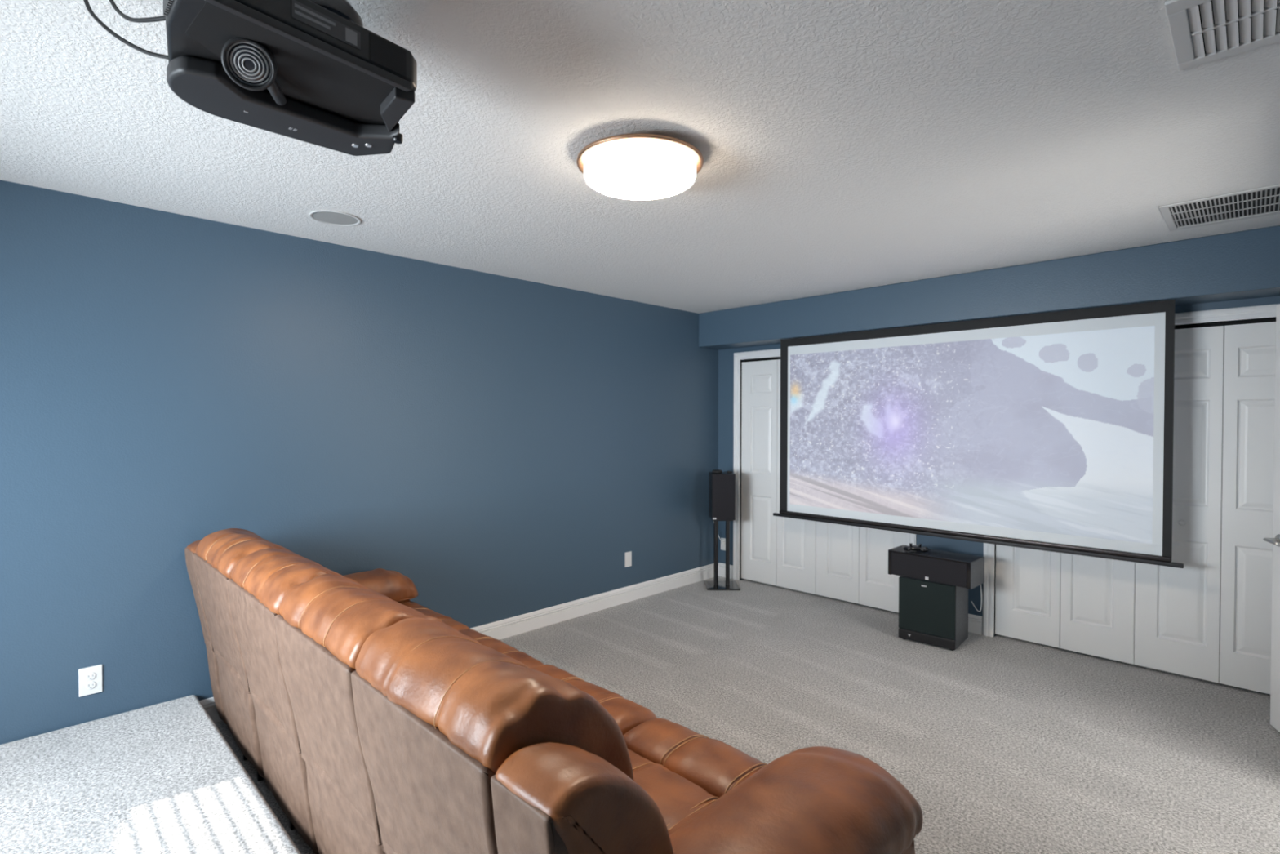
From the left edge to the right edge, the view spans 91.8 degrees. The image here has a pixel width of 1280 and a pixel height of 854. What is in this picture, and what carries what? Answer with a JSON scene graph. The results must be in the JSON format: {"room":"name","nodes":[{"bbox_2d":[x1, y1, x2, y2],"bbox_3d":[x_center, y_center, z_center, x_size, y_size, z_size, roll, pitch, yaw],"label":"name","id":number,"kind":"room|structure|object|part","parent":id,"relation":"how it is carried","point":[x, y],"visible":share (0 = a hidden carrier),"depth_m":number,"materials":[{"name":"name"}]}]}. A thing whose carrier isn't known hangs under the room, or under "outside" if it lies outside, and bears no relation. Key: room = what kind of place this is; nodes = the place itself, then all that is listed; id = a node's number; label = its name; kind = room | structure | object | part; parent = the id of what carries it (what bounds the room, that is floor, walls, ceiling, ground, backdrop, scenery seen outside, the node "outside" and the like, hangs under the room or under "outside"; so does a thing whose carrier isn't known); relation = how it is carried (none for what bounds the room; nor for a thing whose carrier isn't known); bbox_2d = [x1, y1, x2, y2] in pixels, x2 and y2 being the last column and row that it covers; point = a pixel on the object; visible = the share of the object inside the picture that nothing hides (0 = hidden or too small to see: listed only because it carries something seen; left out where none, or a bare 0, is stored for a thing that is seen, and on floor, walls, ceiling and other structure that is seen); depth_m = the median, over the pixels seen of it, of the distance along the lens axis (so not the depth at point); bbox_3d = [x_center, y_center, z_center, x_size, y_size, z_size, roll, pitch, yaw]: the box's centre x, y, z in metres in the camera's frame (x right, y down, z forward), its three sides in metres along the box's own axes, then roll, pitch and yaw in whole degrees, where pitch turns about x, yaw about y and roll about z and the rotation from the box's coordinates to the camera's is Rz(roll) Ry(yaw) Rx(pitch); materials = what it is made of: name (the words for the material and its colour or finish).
{"room":"home theater","nodes":[
{"label":"home theater","id":0,"kind":"room"},
{"bbox_2d":[0,179,718,744],"bbox_3d":[-1.263,0.211,3.978,0.120,2.466,7.120,1,1,45],"label":"wall","id":1,"kind":"structure","parent":0,"point":[501,446],"depth_m":3.28,"materials":[{"name":"blue paint"}]},
{"bbox_2d":[78,664,102,697],"bbox_3d":[-2.417,1.116,2.731,0.009,0.122,0.078,1,1,45],"label":"wall outlet","id":2,"kind":"object","parent":1,"relation":"attached to","point":[91,678],"visible":1,"depth_m":2.73,"materials":[{"name":"white plastic"}]},
{"bbox_2d":[85,680,95,688],"bbox_3d":[-2.415,1.136,2.729,0.003,0.033,0.033,1,1,45],"label":"receptacle","id":3,"kind":"object","parent":2,"relation":"attached to","point":[89,684],"depth_m":2.73,"materials":[{"name":"white plastic"}]},
{"bbox_2d":[85,671,95,679],"bbox_3d":[-2.415,1.096,2.728,0.003,0.033,0.033,1,1,45],"label":"receptacle","id":4,"kind":"object","parent":2,"relation":"attached to","point":[89,675],"depth_m":2.73,"materials":[{"name":"white plastic"}]},
{"bbox_2d":[200,563,718,722],"bbox_3d":[-0.698,1.376,4.472,0.016,0.126,4.122,1,1,45],"label":"baseboard","id":5,"kind":"structure","parent":1,"relation":"attached to","point":[508,627],"depth_m":4.71,"materials":[{"name":"white paint"}]},
{"bbox_2d":[625,551,631,567],"bbox_3d":[-0.096,1.083,5.083,0.006,0.122,0.074,1,1,45],"label":"wall plate","id":6,"kind":"object","parent":1,"relation":"attached to","point":[628,554],"visible":1,"depth_m":5.08,"materials":[{"name":"white plastic"}]},
{"bbox_2d":[343,568,417,602],"bbox_3d":[-1.595,0.887,3.287,0.336,0.196,0.780,1,1,45],"label":"armrest","id":7,"kind":"object","parent":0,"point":[393,584],"depth_m":3.35,"materials":[{"name":"brown leather"}]},
{"bbox_2d":[0,0,1279,313],"bbox_3d":[-0.021,-1.057,2.285,4.240,0.120,6.480,1,1,45],"label":"ceiling","id":8,"kind":"structure","parent":0,"point":[844,145],"depth_m":2.12,"materials":[{"name":"white paint"}]},
{"bbox_2d":[83,0,168,59],"bbox_3d":[-1.085,-0.861,1.302,0.325,0.242,0.026,0,1,21],"label":"cable","id":9,"kind":"object","parent":8,"relation":"hanging from","point":[99,21],"visible":0.93,"depth_m":1.29,"materials":[{"name":"black plastic"}]},
{"bbox_2d":[109,0,165,22],"bbox_3d":[-1.035,-0.876,1.262,0.351,0.212,0.021,1,1,34],"label":"cable","id":10,"kind":"object","parent":8,"relation":"hanging from","point":[162,18],"visible":0.92,"depth_m":1.22,"materials":[{"name":"black plastic"}]},
{"bbox_2d":[163,0,417,155],"bbox_3d":[-0.731,-0.827,1.343,0.436,0.314,0.499,1,1,45],"label":"ceiling projector","id":11,"kind":"object","parent":8,"relation":"hanging from","point":[308,71],"visible":1,"depth_m":1.27,"materials":[{"name":"black plastic"}]},
{"bbox_3d":[-0.763,-0.710,1.213,0.050,0.062,0.075,1,1,45],"label":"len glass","id":12,"kind":"part","parent":11,"relation":"part of","materials":[{"name":"grey"}]},
{"bbox_3d":[-0.776,-0.723,1.306,0.023,0.039,0.111,0,1,-12],"label":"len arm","id":13,"kind":"part","parent":11,"relation":"part of","materials":[{"name":"grey plastic"}]},
{"bbox_3d":[-0.603,-0.774,1.196,0.001,0.034,0.130,1,1,39],"label":"label plate","id":14,"kind":"part","parent":11,"relation":"part of","materials":[{"name":"grey"}]},
{"bbox_2d":[294,3,357,46],"bbox_3d":[-0.603,-0.774,1.195,0.001,0.026,0.118,1,1,39],"label":"print","id":15,"kind":"object","parent":11,"relation":"on","point":[312,18],"depth_m":1.19,"materials":[{"name":"grey"}]},
{"bbox_2d":[369,32,406,77],"bbox_3d":[-0.524,-0.774,1.294,0.001,0.056,0.080,1,1,39],"label":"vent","id":16,"kind":"object","parent":11,"relation":"attached to","point":[387,57],"depth_m":1.29,"materials":[{"name":"black plastic"}]},
{"bbox_3d":[-0.595,-0.709,1.524,0.024,0.018,0.024,1,1,45],"label":"knob","id":17,"kind":"part","parent":11,"relation":"part of","materials":[{"name":"black plastic"}]},
{"bbox_2d":[308,209,361,226],"bbox_3d":[-1.468,-1.005,2.991,0.228,0.005,0.228,1,1,45],"label":"ceiling speaker","id":18,"kind":"object","parent":8,"relation":"attached to","point":[329,217],"visible":1,"depth_m":2.99,"materials":[{"name":"white metal"}]},
{"bbox_2d":[312,212,357,225],"bbox_3d":[-1.468,-1.006,2.991,0.196,0.004,0.196,0,1,-20],"label":"grille","id":19,"kind":"object","parent":18,"relation":"attached to","point":[329,218],"depth_m":2.99,"materials":[{"name":"silver metal"}]},
{"bbox_2d":[576,133,703,199],"bbox_3d":[0.000,-0.942,2.266,0.462,0.107,0.462,1,1,45],"label":"ceiling light","id":20,"kind":"object","parent":8,"relation":"attached to","point":[637,166],"visible":1,"depth_m":2.15,"materials":[{"name":"white glass"}]},
{"bbox_2d":[1159,184,1279,231],"bbox_3d":[2.748,-0.995,2.770,0.620,0.008,0.500,1,1,45],"label":"ceiling vent","id":21,"kind":"object","parent":8,"relation":"in","point":[1264,201],"visible":1,"depth_m":2.83,"materials":[{"name":"white metal"}]},
{"bbox_2d":[1164,0,1279,71],"bbox_3d":[1.496,-0.978,1.423,0.420,0.011,0.385,1,1,45],"label":"ceiling vent","id":22,"kind":"object","parent":8,"relation":"in","point":[1202,32],"visible":1,"depth_m":1.52,"materials":[{"name":"white metal"}]},
{"bbox_3d":[1.331,-0.978,1.489,0.020,0.010,0.134,1,1,45],"label":"blade","id":23,"kind":"part","parent":22,"relation":"part of","materials":[{"name":"white metal"}]},
{"bbox_3d":[1.435,-0.980,1.594,0.020,0.010,0.136,1,1,45],"label":"blade","id":24,"kind":"part","parent":22,"relation":"part of","materials":[{"name":"white metal"}]},
{"bbox_3d":[1.346,-0.978,1.474,0.020,0.010,0.134,1,1,45],"label":"blade","id":25,"kind":"part","parent":22,"relation":"part of","materials":[{"name":"white metal"}]},
{"bbox_3d":[1.450,-0.979,1.579,0.020,0.010,0.136,1,1,45],"label":"blade","id":26,"kind":"part","parent":22,"relation":"part of","materials":[{"name":"white metal"}]},
{"bbox_3d":[1.362,-0.978,1.459,0.020,0.010,0.134,1,1,45],"label":"blade","id":27,"kind":"part","parent":22,"relation":"part of","materials":[{"name":"white metal"}]},
{"bbox_3d":[1.466,-0.979,1.564,0.020,0.010,0.136,1,1,45],"label":"blade","id":28,"kind":"part","parent":22,"relation":"part of","materials":[{"name":"white metal"}]},
{"bbox_3d":[1.377,-0.978,1.444,0.020,0.010,0.134,1,1,45],"label":"blade","id":29,"kind":"part","parent":22,"relation":"part of","materials":[{"name":"white metal"}]},
{"bbox_3d":[1.481,-0.979,1.549,0.020,0.010,0.136,1,1,45],"label":"blade","id":30,"kind":"part","parent":22,"relation":"part of","materials":[{"name":"white metal"}]},
{"bbox_3d":[1.392,-0.977,1.429,0.020,0.010,0.134,1,1,45],"label":"blade","id":31,"kind":"part","parent":22,"relation":"part of","materials":[{"name":"white metal"}]},
{"bbox_3d":[1.496,-0.979,1.534,0.020,0.010,0.136,1,1,45],"label":"blade","id":32,"kind":"part","parent":22,"relation":"part of","materials":[{"name":"white metal"}]},
{"bbox_3d":[1.512,-0.978,1.519,0.020,0.010,0.136,1,1,45],"label":"blade","id":33,"kind":"part","parent":22,"relation":"part of","materials":[{"name":"white metal"}]},
{"bbox_3d":[1.407,-0.977,1.413,0.020,0.010,0.134,1,1,45],"label":"blade","id":34,"kind":"part","parent":22,"relation":"part of","materials":[{"name":"white metal"}]},
{"bbox_3d":[1.527,-0.978,1.504,0.020,0.010,0.136,1,1,45],"label":"blade","id":35,"kind":"part","parent":22,"relation":"part of","materials":[{"name":"white metal"}]},
{"bbox_3d":[1.423,-0.977,1.398,0.020,0.010,0.134,1,1,45],"label":"blade","id":36,"kind":"part","parent":22,"relation":"part of","materials":[{"name":"white metal"}]},
{"bbox_3d":[1.542,-0.978,1.488,0.020,0.010,0.136,1,1,45],"label":"blade","id":37,"kind":"part","parent":22,"relation":"part of","materials":[{"name":"white metal"}]},
{"bbox_2d":[214,575,1279,853],"bbox_3d":[0.740,1.473,2.098,5.400,0.001,7.000,1,1,45],"label":"floor","id":38,"kind":"structure","parent":0,"point":[1003,744],"depth_m":3.16,"materials":[{"name":"grey carpet"}]},
{"bbox_2d":[0,694,301,853],"bbox_3d":[-1.473,1.401,0.852,3.996,0.169,2.117,1,1,45],"label":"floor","id":39,"kind":"structure","parent":38,"relation":"on","point":[161,778],"depth_m":2.20,"materials":[{"name":"grey carpet"}]},
{"bbox_2d":[184,528,923,853],"bbox_3d":[-0.694,0.966,2.260,3.063,1.003,1.092,1,1,45],"label":"reclining sofa","id":40,"kind":"object","parent":38,"relation":"on","point":[377,721],"visible":1,"depth_m":1.45,"materials":[{"name":"brown leather"}]},
{"bbox_3d":[-2.054,0.806,2.907,0.175,0.476,0.100,1,1,45],"label":"wing panel","id":41,"kind":"part","parent":40,"relation":"part of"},
{"bbox_3d":[-2.007,1.203,2.958,0.165,0.430,0.100,1,1,45],"label":"wing panel","id":42,"kind":"part","parent":40,"relation":"part of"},
{"bbox_3d":[-1.762,0.809,2.618,0.596,0.476,0.102,1,1,45],"label":"panel","id":43,"kind":"part","parent":40,"relation":"part of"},
{"bbox_3d":[-1.714,1.209,2.671,0.588,0.439,0.112,1,1,45],"label":"panel","id":44,"kind":"part","parent":40,"relation":"part of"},
{"bbox_2d":[195,528,292,578],"bbox_3d":[-1.644,0.735,2.735,0.612,0.545,0.429,1,1,45],"label":"cushion","id":45,"kind":"object","parent":40,"relation":"on","point":[217,553],"depth_m":2.58,"materials":[{"name":"brown leather"}]},
{"bbox_3d":[-1.325,0.817,2.187,0.592,0.477,0.101,1,1,45],"label":"panel","id":46,"kind":"part","parent":40,"relation":"part of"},
{"bbox_3d":[-1.278,1.216,2.239,0.584,0.437,0.111,1,1,45],"label":"panel","id":47,"kind":"part","parent":40,"relation":"part of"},
{"bbox_2d":[231,548,361,614],"bbox_3d":[-1.207,0.740,2.304,0.608,0.553,0.428,1,1,45],"label":"cushion","id":48,"kind":"object","parent":40,"relation":"on","point":[260,580],"depth_m":2.15,"materials":[{"name":"brown leather"}]},
{"bbox_3d":[-0.889,0.824,1.756,0.599,0.476,0.100,1,1,45],"label":"panel","id":49,"kind":"part","parent":40,"relation":"part of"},
{"bbox_3d":[-0.842,1.223,1.810,0.584,0.438,0.109,1,1,45],"label":"panel","id":50,"kind":"part","parent":40,"relation":"part of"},
{"bbox_2d":[279,573,444,669],"bbox_3d":[-0.773,0.749,1.873,0.608,0.548,0.422,1,1,45],"label":"cushion","id":51,"kind":"object","parent":40,"relation":"on","point":[326,620],"depth_m":1.72,"materials":[{"name":"brown leather"}]},
{"bbox_3d":[-0.404,1.228,1.377,0.592,0.436,0.106,1,1,45],"label":"panel","id":52,"kind":"part","parent":40,"relation":"part of","materials":[{"name":"brown leather"}]},
{"bbox_3d":[-1.641,1.181,3.240,0.270,0.473,0.868,1,1,45],"label":"arm","id":53,"kind":"part","parent":40,"relation":"part of","materials":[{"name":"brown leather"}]},
{"bbox_3d":[-0.451,0.829,1.323,0.607,0.476,0.100,1,1,45],"label":"panel","id":54,"kind":"part","parent":40,"relation":"part of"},
{"bbox_2d":[355,617,634,780],"bbox_3d":[-0.333,0.758,1.441,0.616,0.553,0.433,1,1,45],"label":"cushion","id":55,"kind":"object","parent":40,"relation":"on","point":[433,702],"depth_m":1.26,"materials":[{"name":"brown leather"}]},
{"bbox_3d":[-0.166,0.835,1.042,0.165,0.476,0.100,1,1,45],"label":"wing panel","id":56,"kind":"part","parent":40,"relation":"part of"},
{"bbox_2d":[495,742,673,853],"bbox_3d":[-0.082,0.812,1.121,0.181,0.495,0.322,1,1,45],"label":"cushion","id":57,"kind":"object","parent":40,"relation":"on","point":[552,797],"depth_m":1.03,"materials":[{"name":"brown leather"}]},
{"bbox_2d":[627,748,717,835],"bbox_3d":[-0.028,1.094,1.645,0.629,0.209,0.482,1,1,45],"label":"seat cushion","id":58,"kind":"object","parent":40,"relation":"on","point":[680,791],"depth_m":1.74,"materials":[{"name":"brown leather"}]},
{"bbox_3d":[0.278,1.209,1.345,0.325,0.477,0.869,1,1,45],"label":"arm","id":59,"kind":"part","parent":40,"relation":"part of","materials":[{"name":"brown leather"}]},
{"bbox_2d":[703,520,740,590],"bbox_3d":[0.732,1.120,5.553,0.290,0.608,0.280,0,1,0],"label":"speaker stand","id":60,"kind":"object","parent":38,"relation":"on","point":[715,584],"visible":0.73,"depth_m":5.54,"materials":[{"name":"black metal"}]},
{"bbox_3d":[0.732,1.418,5.557,0.290,0.012,0.280,0,1,0],"label":"plate","id":61,"kind":"part","parent":60,"relation":"part of","materials":[{"name":"black metal"}]},
{"bbox_2d":[709,471,735,519],"bbox_3d":[0.733,0.613,5.541,0.204,0.405,0.250,0,1,0],"label":"speaker","id":62,"kind":"object","parent":60,"relation":"on","point":[722,486],"visible":0.95,"depth_m":5.42},
{"bbox_2d":[711,469,722,473],"bbox_3d":[0.689,0.396,5.538,0.092,0.028,0.092,0,1,0],"label":"puck","id":63,"kind":"object","parent":62,"relation":"on","point":[714,471],"visible":1,"depth_m":5.50,"materials":[{"name":"black plastic"}]},
{"bbox_2d":[898,575,968,650],"bbox_3d":[1.996,1.232,4.222,0.356,0.426,0.318,1,1,42],"label":"subwoofer","id":64,"kind":"object","parent":38,"relation":"on","point":[932,613],"visible":0.94,"depth_m":4.10,"materials":[{"name":"black wood"}]},
{"bbox_2d":[898,576,955,639],"bbox_3d":[1.898,1.195,4.111,0.356,0.349,0.018,1,1,42],"label":"grille","id":65,"kind":"object","parent":64,"relation":"attached to","point":[927,609],"depth_m":4.10,"materials":[{"name":"black fabric"}]},
{"bbox_2d":[888,544,984,589],"bbox_3d":[1.982,0.934,4.175,0.256,0.168,0.536,-1,1,-44],"label":"speaker","id":66,"kind":"object","parent":64,"relation":"on","point":[956,569],"visible":0.99,"depth_m":4.06},
{"bbox_3d":[1.803,0.931,4.371,0.243,0.168,0.005,-1,1,-44],"label":"panel","id":67,"kind":"part","parent":66,"relation":"part of","materials":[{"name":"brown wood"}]},
{"bbox_2d":[902,542,928,551],"bbox_3d":[1.877,0.822,4.227,0.167,0.048,0.102,0,1,25],"label":"game controller","id":68,"kind":"object","parent":66,"relation":"on","point":[908,548],"visible":1,"depth_m":4.21,"materials":[{"name":"black plastic"}]},
{"bbox_2d":[891,551,967,587],"bbox_3d":[1.899,0.938,4.095,0.020,0.150,0.484,-1,1,-44],"label":"grille","id":69,"kind":"object","parent":66,"relation":"attached to","point":[946,571],"depth_m":4.07,"materials":[{"name":"black fabric"}]},
{"bbox_2d":[970,584,982,611],"bbox_3d":[2.279,1.117,4.187,0.051,0.265,0.142,0,1,16],"label":"wire","id":70,"kind":"object","parent":66,"relation":"hanging from","point":[980,584],"visible":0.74,"depth_m":4.17,"materials":[{"name":"white plastic"}]},
{"bbox_3d":[2.171,0.937,3.988,0.243,0.168,0.006,-1,1,-44],"label":"panel","id":71,"kind":"part","parent":66,"relation":"part of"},
{"bbox_2d":[669,746,923,853],"bbox_3d":[0.325,0.914,1.391,0.392,0.200,0.780,1,1,45],"label":"armrest","id":72,"kind":"object","parent":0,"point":[813,799],"depth_m":1.35,"materials":[{"name":"brown leather"}]},
{"bbox_2d":[698,225,1279,349],"bbox_3d":[2.065,-0.868,4.400,4.000,0.309,0.303,1,1,45],"label":"soffit","id":73,"kind":"structure","parent":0,"point":[1242,264],"depth_m":3.82,"materials":[{"name":"blue paint"}]},
{"bbox_2d":[773,299,1183,568],"bbox_3d":[2.043,0.023,4.279,2.587,1.465,0.032,1,1,45],"label":"projection screen","id":74,"kind":"object","parent":73,"relation":"hanging from","point":[1052,431],"visible":1,"depth_m":4.01,"materials":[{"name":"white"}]},
{"bbox_3d":[2.045,0.718,4.287,2.480,0.030,0.028,1,1,45],"label":"rail","id":75,"kind":"part","parent":74,"relation":"part of","materials":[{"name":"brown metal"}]},
{"bbox_2d":[718,295,1279,635],"bbox_3d":[2.208,0.208,4.561,4.000,2.466,0.110,1,1,45],"label":"wall","id":76,"kind":"structure","parent":0,"point":[726,357],"depth_m":5.76,"materials":[{"name":"blue paint"}]},
{"bbox_2d":[720,537,725,550],"bbox_3d":[0.786,1.112,5.879,0.072,0.116,0.030,1,1,45],"label":"power outlet","id":77,"kind":"object","parent":76,"relation":"attached to","point":[723,540],"visible":0.77,"depth_m":5.88,"materials":[{"name":"white plastic"}]},
{"bbox_2d":[718,562,733,578],"bbox_3d":[0.809,1.359,5.870,0.166,0.126,0.016,1,1,45],"label":"baseboard","id":78,"kind":"structure","parent":76,"relation":"attached to","point":[722,566],"depth_m":5.88,"materials":[{"name":"white paint"}]},
{"bbox_2d":[741,360,777,585],"bbox_3d":[1.088,0.405,5.642,0.379,2.005,0.032,1,1,45],"label":"door","id":79,"kind":"structure","parent":76,"relation":"in","point":[759,378],"depth_m":5.63,"materials":[{"name":"white paint"}]},
{"bbox_2d":[776,359,816,594],"bbox_3d":[1.347,0.409,5.361,0.379,2.005,0.066,1,1,45],"label":"door","id":80,"kind":"structure","parent":76,"relation":"in","point":[796,539],"depth_m":5.39,"materials":[{"name":"white paint"}]},
{"bbox_2d":[733,348,916,580],"bbox_3d":[1.505,0.375,5.246,1.668,2.113,0.128,1,1,45],"label":"trim","id":81,"kind":"structure","parent":76,"relation":"attached to","point":[739,357],"depth_m":5.75,"materials":[{"name":"white paint"}]},
{"bbox_2d":[815,520,859,603],"bbox_3d":[1.619,0.413,5.093,0.379,2.005,0.066,1,1,45],"label":"door","id":82,"kind":"structure","parent":76,"relation":"in","point":[837,545],"depth_m":5.10,"materials":[{"name":"white paint"}]},
{"bbox_2d":[858,526,906,612],"bbox_3d":[1.903,0.417,4.836,0.379,2.005,0.032,1,1,45],"label":"door","id":83,"kind":"structure","parent":76,"relation":"in","point":[878,588],"depth_m":4.86,"materials":[{"name":"white paint"}]},
{"bbox_2d":[968,613,982,634],"bbox_3d":[2.221,1.380,4.474,0.445,0.126,0.016,1,1,45],"label":"baseboard","id":84,"kind":"structure","parent":76,"relation":"attached to","point":[975,622],"depth_m":4.34,"materials":[{"name":"white paint"}]},
{"bbox_2d":[744,318,1275,361],"bbox_3d":[2.276,-0.588,4.513,3.639,0.030,0.030,1,1,45],"label":"trim","id":85,"kind":"structure","parent":76,"relation":"attached to","point":[1224,324],"depth_m":3.52,"materials":[{"name":"black"}]},
{"bbox_2d":[995,544,1061,648],"bbox_3d":[2.598,0.427,4.150,0.374,2.005,0.032,1,1,45],"label":"door","id":86,"kind":"structure","parent":76,"relation":"in","point":[1028,589],"depth_m":4.14,"materials":[{"name":"white paint"}]},
{"bbox_2d":[1060,552,1135,664],"bbox_3d":[2.866,0.431,3.885,0.374,2.005,0.032,1,1,45],"label":"door","id":87,"kind":"structure","parent":76,"relation":"in","point":[1097,594],"depth_m":3.88,"materials":[{"name":"white paint"}]},
{"bbox_2d":[982,303,1279,636],"bbox_3d":[3.010,0.397,3.759,1.650,2.113,0.128,1,1,45],"label":"trim","id":88,"kind":"structure","parent":76,"relation":"attached to","point":[1262,312],"depth_m":3.56,"materials":[{"name":"white paint"}]},
{"bbox_2d":[1133,325,1223,682],"bbox_3d":[3.123,0.435,3.607,0.374,2.005,0.066,1,1,45],"label":"door","id":89,"kind":"structure","parent":76,"relation":"in","point":[1177,610],"depth_m":3.56,"materials":[{"name":"white paint"}]},
{"bbox_3d":[3.129,0.551,3.580,0.034,0.034,0.035,1,1,45],"label":"knob","id":90,"kind":"part","parent":89,"relation":"part of","materials":[{"name":"white plastic"}]},
{"bbox_2d":[1219,321,1275,693],"bbox_3d":[3.403,0.439,3.354,0.374,2.005,0.032,1,1,45],"label":"door","id":91,"kind":"structure","parent":76,"relation":"in","point":[1250,349],"depth_m":3.40,"materials":[{"name":"white paint"}]},
{"bbox_2d":[1219,328,1224,642],"bbox_3d":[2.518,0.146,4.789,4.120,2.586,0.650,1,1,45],"label":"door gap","id":92,"kind":"structure","parent":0,"point":[1224,328],"depth_m":3.94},
{"bbox_3d":[1.439,0.258,0.852,0.120,2.466,6.470,1,1,45],"label":"wall","id":93,"kind":"structure","parent":0,"visible":0},
{"bbox_2d":[1263,304,1279,732],"bbox_3d":[2.900,0.436,2.653,0.095,2.035,0.799,0,1,24],"label":"door","id":94,"kind":"structure","parent":93,"relation":"in","point":[1275,540],"depth_m":2.98,"materials":[{"name":"white paint"}]},
{"bbox_3d":[3.006,0.540,2.934,0.060,0.060,0.131,0,1,24],"label":"lever handle","id":95,"kind":"part","parent":94,"relation":"part of","materials":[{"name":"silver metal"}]}
]}

